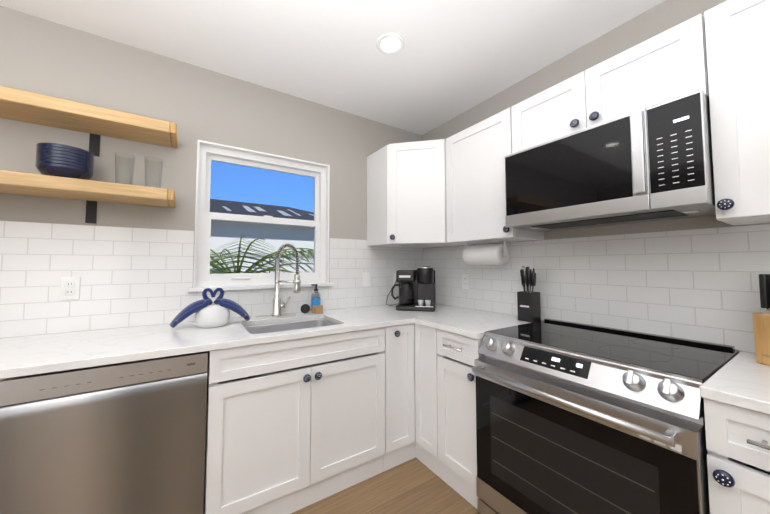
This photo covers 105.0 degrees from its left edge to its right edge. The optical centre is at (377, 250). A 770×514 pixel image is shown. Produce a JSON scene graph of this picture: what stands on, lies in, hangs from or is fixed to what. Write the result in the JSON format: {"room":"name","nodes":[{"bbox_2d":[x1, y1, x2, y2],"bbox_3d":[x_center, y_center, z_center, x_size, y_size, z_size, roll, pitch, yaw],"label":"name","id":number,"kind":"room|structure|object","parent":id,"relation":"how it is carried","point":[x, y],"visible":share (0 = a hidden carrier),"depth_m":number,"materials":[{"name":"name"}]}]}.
{"room":"kitchen","nodes":[
{"label":"kitchen","id":0,"kind":"room"},
{"bbox_2d":[0,6,419,380],"bbox_3d":[-1.560,0.073,1.647,5.000,2.482,0.200,2,-3,-32],"label":"wall","id":1,"kind":"structure","parent":0,"point":[74,64],"depth_m":1.74,"materials":[{"name":"beige paint"}]},
{"bbox_2d":[0,170,175,223],"bbox_3d":[-1.689,-0.244,1.311,1.305,0.178,0.251,2,-3,-32],"label":"shelf","id":2,"kind":"object","parent":1,"relation":"attached to","point":[91,192],"visible":1,"depth_m":1.42,"materials":[{"name":"brown wood"}]},
{"bbox_2d":[35,142,94,179],"bbox_3d":[-1.509,-0.406,1.433,0.196,0.156,0.196,2,-3,-32],"label":"bowls","id":3,"kind":"object","parent":2,"relation":"on","point":[59,160],"visible":0.88,"depth_m":1.37,"materials":[{"name":"blue ceramic"}]},
{"bbox_2d":[115,152,134,184],"bbox_3d":[-1.328,-0.411,1.552,0.085,0.178,0.085,2,-3,-32],"label":"glass tumbler","id":4,"kind":"object","parent":2,"relation":"on","point":[124,169],"visible":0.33,"depth_m":1.56,"materials":[{"name":"clear glass"}]},
{"bbox_2d":[144,157,163,187],"bbox_3d":[-1.216,-0.408,1.605,0.085,0.178,0.085,2,-3,-32],"label":"glass tumbler","id":5,"kind":"object","parent":2,"relation":"on","point":[153,169],"visible":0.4,"depth_m":1.60,"materials":[{"name":"clear glass"}]},
{"bbox_2d":[0,86,177,156],"bbox_3d":[-1.689,-0.605,1.329,1.305,0.175,0.251,2,-3,-32],"label":"shelf","id":6,"kind":"object","parent":1,"relation":"attached to","point":[96,122],"visible":0.98,"depth_m":1.44,"materials":[{"name":"brown wood"}]},
{"bbox_2d":[0,221,422,337],"bbox_3d":[-1.503,0.160,1.554,4.581,0.580,0.008,2,-3,-32],"label":"tile backsplash","id":7,"kind":"structure","parent":1,"relation":"attached to","point":[133,277],"depth_m":1.62,"materials":[{"name":"white tile"}]},
{"bbox_2d":[60,277,80,299],"bbox_3d":[-1.562,0.195,1.503,0.072,0.116,0.010,2,-3,-32],"label":"electrical outlet plate","id":8,"kind":"object","parent":7,"relation":"attached to","point":[69,288],"visible":1,"depth_m":1.50,"materials":[{"name":"white plastic"}]},
{"bbox_2d":[362,272,369,286],"bbox_3d":[-0.089,0.242,2.439,0.072,0.116,0.010,2,-3,-32],"label":"light switch","id":9,"kind":"object","parent":7,"relation":"attached to","point":[365,279],"visible":1,"depth_m":2.43,"materials":[{"name":"white plastic"}]},
{"bbox_2d":[393,273,398,286],"bbox_3d":[0.174,0.263,2.606,0.072,0.116,0.010,2,-3,-32],"label":"outlet","id":10,"kind":"object","parent":7,"relation":"attached to","point":[394,277],"visible":0.52,"depth_m":2.59,"materials":[{"name":"white plastic"}]},
{"bbox_2d":[188,140,333,291],"bbox_3d":[-0.774,-0.206,2.103,0.940,0.944,0.169,2,-3,-32],"label":"window unit","id":11,"kind":"structure","parent":1,"relation":"in","point":[207,154],"depth_m":2.05,"materials":[{"name":"white plastic"}]},
{"bbox_2d":[367,139,474,247],"bbox_3d":[0.333,-0.417,2.388,0.632,0.755,0.618,2,-3,-32],"label":"upper cabinet","id":12,"kind":"object","parent":1,"relation":"attached to","point":[406,194],"visible":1,"depth_m":2.19,"materials":[{"name":"white wood"}]},
{"bbox_2d":[0,0,664,134],"bbox_3d":[-0.272,-1.318,-0.311,5.000,0.100,5.000,2,-3,-32],"label":"ceiling","id":13,"kind":"structure","parent":0,"point":[452,59],"depth_m":1.64,"materials":[{"name":"white paint"}]},
{"bbox_2d":[376,33,404,54],"bbox_3d":[0.076,-1.163,1.671,0.160,0.009,0.160,2,-3,-32],"label":"recessed light","id":14,"kind":"object","parent":13,"relation":"in","point":[390,43],"visible":1,"depth_m":1.67,"materials":[{"name":"white plastic"}]},
{"bbox_2d":[203,457,479,513],"bbox_3d":[-0.272,1.260,-0.441,5.000,0.100,5.000,2,-3,-32],"label":"floor","id":15,"kind":"structure","parent":0,"point":[415,485],"depth_m":1.57,"materials":[{"name":"brown wood"}]},
{"bbox_2d":[0,351,207,513],"bbox_3d":[-1.151,0.877,1.361,0.594,0.848,0.612,2,-3,-32],"label":"dishwasher","id":16,"kind":"object","parent":15,"relation":"on","point":[124,438],"visible":1,"depth_m":1.10,"materials":[{"name":"silver metal"}]},
{"bbox_2d":[203,327,384,513],"bbox_3d":[-0.500,0.892,1.765,0.924,0.859,0.662,2,-3,-32],"label":"base cabinet","id":17,"kind":"object","parent":15,"relation":"on","point":[288,442],"visible":0.92,"depth_m":1.47,"materials":[{"name":"white wood"}]},
{"bbox_2d":[383,323,440,477],"bbox_3d":[0.296,0.912,2.173,0.853,0.859,0.828,2,-3,-32],"label":"base cabinet","id":18,"kind":"object","parent":15,"relation":"on","point":[411,408],"visible":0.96,"depth_m":1.82,"materials":[{"name":"white wood"}]},
{"bbox_2d":[0,304,471,378],"bbox_3d":[-0.492,0.447,1.784,2.609,0.030,0.660,2,-3,-32],"label":"countertop","id":19,"kind":"structure","parent":18,"relation":"on","point":[31,355],"depth_m":1.37,"materials":[{"name":"white stone"}]},
{"bbox_2d":[170,288,249,327],"bbox_3d":[-0.920,0.318,1.656,0.398,0.211,0.133,2,-3,-32],"label":"swan","id":20,"kind":"object","parent":19,"relation":"on","point":[208,314],"visible":1,"depth_m":1.61,"materials":[{"name":"ceramic"}]},
{"bbox_2d":[256,243,300,318],"bbox_3d":[-0.632,0.195,1.919,0.250,0.485,0.199,2,-3,-32],"label":"faucet","id":21,"kind":"object","parent":19,"relation":"on","point":[278,305],"visible":1,"depth_m":1.95,"materials":[{"name":"silver metal"}]},
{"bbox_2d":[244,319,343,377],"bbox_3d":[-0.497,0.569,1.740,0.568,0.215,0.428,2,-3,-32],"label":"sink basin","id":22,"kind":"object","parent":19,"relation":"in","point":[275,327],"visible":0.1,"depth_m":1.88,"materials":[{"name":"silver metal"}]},
{"bbox_2d":[301,304,322,313],"bbox_3d":[-0.455,0.412,2.076,0.153,0.067,0.067,2,-3,-32],"label":"sponge holder","id":23,"kind":"object","parent":19,"relation":"on","point":[316,309],"visible":1,"depth_m":2.06,"materials":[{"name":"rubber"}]},
{"bbox_2d":[311,284,319,311],"bbox_3d":[-0.448,0.350,2.160,0.066,0.200,0.064,2,-3,-32],"label":"soap bottle","id":24,"kind":"object","parent":19,"relation":"on","point":[315,299],"visible":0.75,"depth_m":2.14,"materials":[{"name":"blue"}]},
{"bbox_2d":[386,266,435,311],"bbox_3d":[0.276,0.294,2.366,0.382,0.332,0.502,2,-3,-32],"label":"coffee maker","id":25,"kind":"object","parent":19,"relation":"on","point":[417,289],"visible":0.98,"depth_m":2.25,"materials":[{"name":"black plastic"}]},
{"bbox_2d":[416,309,543,338],"bbox_3d":[0.641,0.449,1.839,0.636,0.030,0.464,2,-3,-32],"label":"countertop","id":26,"kind":"structure","parent":18,"relation":"on","point":[474,324],"depth_m":1.79,"materials":[{"name":"white stone"}]},
{"bbox_2d":[517,266,540,322],"bbox_3d":[0.933,0.264,1.822,0.119,0.338,0.097,2,-3,-32],"label":"knife block","id":27,"kind":"object","parent":26,"relation":"on","point":[528,306],"visible":1,"depth_m":1.79,"materials":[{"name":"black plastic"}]},
{"bbox_2d":[437,329,483,509],"bbox_3d":[0.679,0.891,1.747,0.665,0.859,0.299,2,-3,-32],"label":"base cabinet","id":28,"kind":"object","parent":15,"relation":"on","point":[456,396],"visible":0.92,"depth_m":1.59,"materials":[{"name":"white wood"}]},
{"bbox_2d":[472,318,739,513],"bbox_3d":[0.934,0.843,1.278,0.721,0.906,0.758,2,-3,-32],"label":"range oven","id":29,"kind":"object","parent":15,"relation":"on","point":[575,418],"visible":0.98,"depth_m":1.09,"materials":[{"name":"silver metal"}]},
{"bbox_2d":[704,398,769,513],"bbox_3d":[1.249,0.846,0.852,0.665,0.859,0.289,2,-3,-32],"label":"base cabinet","id":30,"kind":"object","parent":15,"relation":"on","point":[738,449],"visible":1,"depth_m":0.78,"materials":[{"name":"white wood"}]},
{"bbox_3d":[1.451,0.830,0.535,0.665,0.859,0.459,2,-3,-32],"label":"base cabinet","id":31,"kind":"object","parent":15,"relation":"on","visible":0},
{"bbox_2d":[699,351,769,414],"bbox_3d":[1.391,0.390,0.664,0.634,0.030,0.803,2,-3,-32],"label":"countertop","id":32,"kind":"structure","parent":31,"relation":"on","point":[741,379],"depth_m":0.84,"materials":[{"name":"white stone"}]},
{"bbox_2d":[753,274,769,365],"bbox_3d":[1.379,0.236,0.995,0.120,0.309,0.084,0,-3,4],"label":"knife block","id":33,"kind":"object","parent":32,"relation":"on","point":[761,321],"visible":1,"depth_m":1.01,"materials":[{"name":"brown wood"}]},
{"bbox_2d":[420,0,769,247],"bbox_3d":[1.756,0.036,0.907,0.200,2.482,4.590,2,-3,-32],"label":"wall","id":34,"kind":"structure","parent":0,"point":[667,14],"depth_m":1.61,"materials":[{"name":"beige paint"}]},
{"bbox_2d":[445,107,543,243],"bbox_3d":[0.754,-0.437,1.983,0.357,0.755,0.516,2,-3,-32],"label":"upper cabinet","id":35,"kind":"object","parent":34,"relation":"attached to","point":[475,186],"visible":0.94,"depth_m":1.88,"materials":[{"name":"white wood"}]},
{"bbox_2d":[463,240,509,264],"bbox_3d":[0.732,0.023,1.996,0.136,0.160,0.299,2,-3,-32],"label":"paper towel holder","id":36,"kind":"object","parent":35,"relation":"attached to","point":[494,254],"visible":1,"depth_m":1.92,"materials":[{"name":"white paper"}]},
{"bbox_2d":[423,224,769,352],"bbox_3d":[1.665,0.151,0.849,0.008,0.527,4.580,2,-3,-32],"label":"tile backsplash","id":37,"kind":"structure","parent":34,"relation":"attached to","point":[699,284],"depth_m":1.45,"materials":[{"name":"white tile"}]},
{"bbox_2d":[462,274,469,288],"bbox_3d":[0.701,0.249,2.342,0.010,0.116,0.072,2,-3,-32],"label":"electrical outlet plate","id":38,"kind":"object","parent":37,"relation":"attached to","point":[465,281],"visible":1,"depth_m":2.34,"materials":[{"name":"white plastic"}]},
{"bbox_2d":[511,13,708,153],"bbox_3d":[1.096,-0.688,1.457,0.357,0.307,0.754,2,-3,-32],"label":"upper cabinet","id":39,"kind":"object","parent":34,"relation":"attached to","point":[668,64],"visible":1,"depth_m":1.27,"materials":[{"name":"white wood"}]},
{"bbox_2d":[504,89,715,230],"bbox_3d":[1.073,-0.334,1.424,0.413,0.401,0.753,2,-3,-32],"label":"over-the-range microwave","id":40,"kind":"object","parent":39,"relation":"attached to","point":[652,163],"visible":0.98,"depth_m":1.21,"materials":[{"name":"silver metal"}]},
{"bbox_2d":[704,0,769,225],"bbox_3d":[1.394,-0.488,0.978,0.357,0.755,0.349,2,-3,-32],"label":"upper cabinet","id":41,"kind":"object","parent":34,"relation":"attached to","point":[737,32],"visible":1,"depth_m":0.99,"materials":[{"name":"white wood"}]},
{"label":"outside","id":42,"kind":"structure","parent":0,"visible":0},
{"bbox_3d":[-6.829,2.365,15.981,26.000,0.050,29.790,2,-3,-32],"label":"ground","id":43,"kind":"structure","parent":42,"visible":0},
{"bbox_2d":[210,199,313,273],"bbox_3d":[-5.574,0.257,6.557,10.700,3.210,3.600,2,-3,-32],"label":"house","id":44,"kind":"structure","parent":43,"relation":"on","point":[219,238],"depth_m":6.84,"materials":[{"name":"white"}]},
{"bbox_2d":[210,236,313,273],"bbox_3d":[-1.692,0.773,3.384,2.690,1.872,2.579,2,-3,-32],"label":"palm tree","id":45,"kind":"object","parent":43,"relation":"on","point":[222,270],"depth_m":3.23,"materials":[{"name":"green plant"}]}
]}

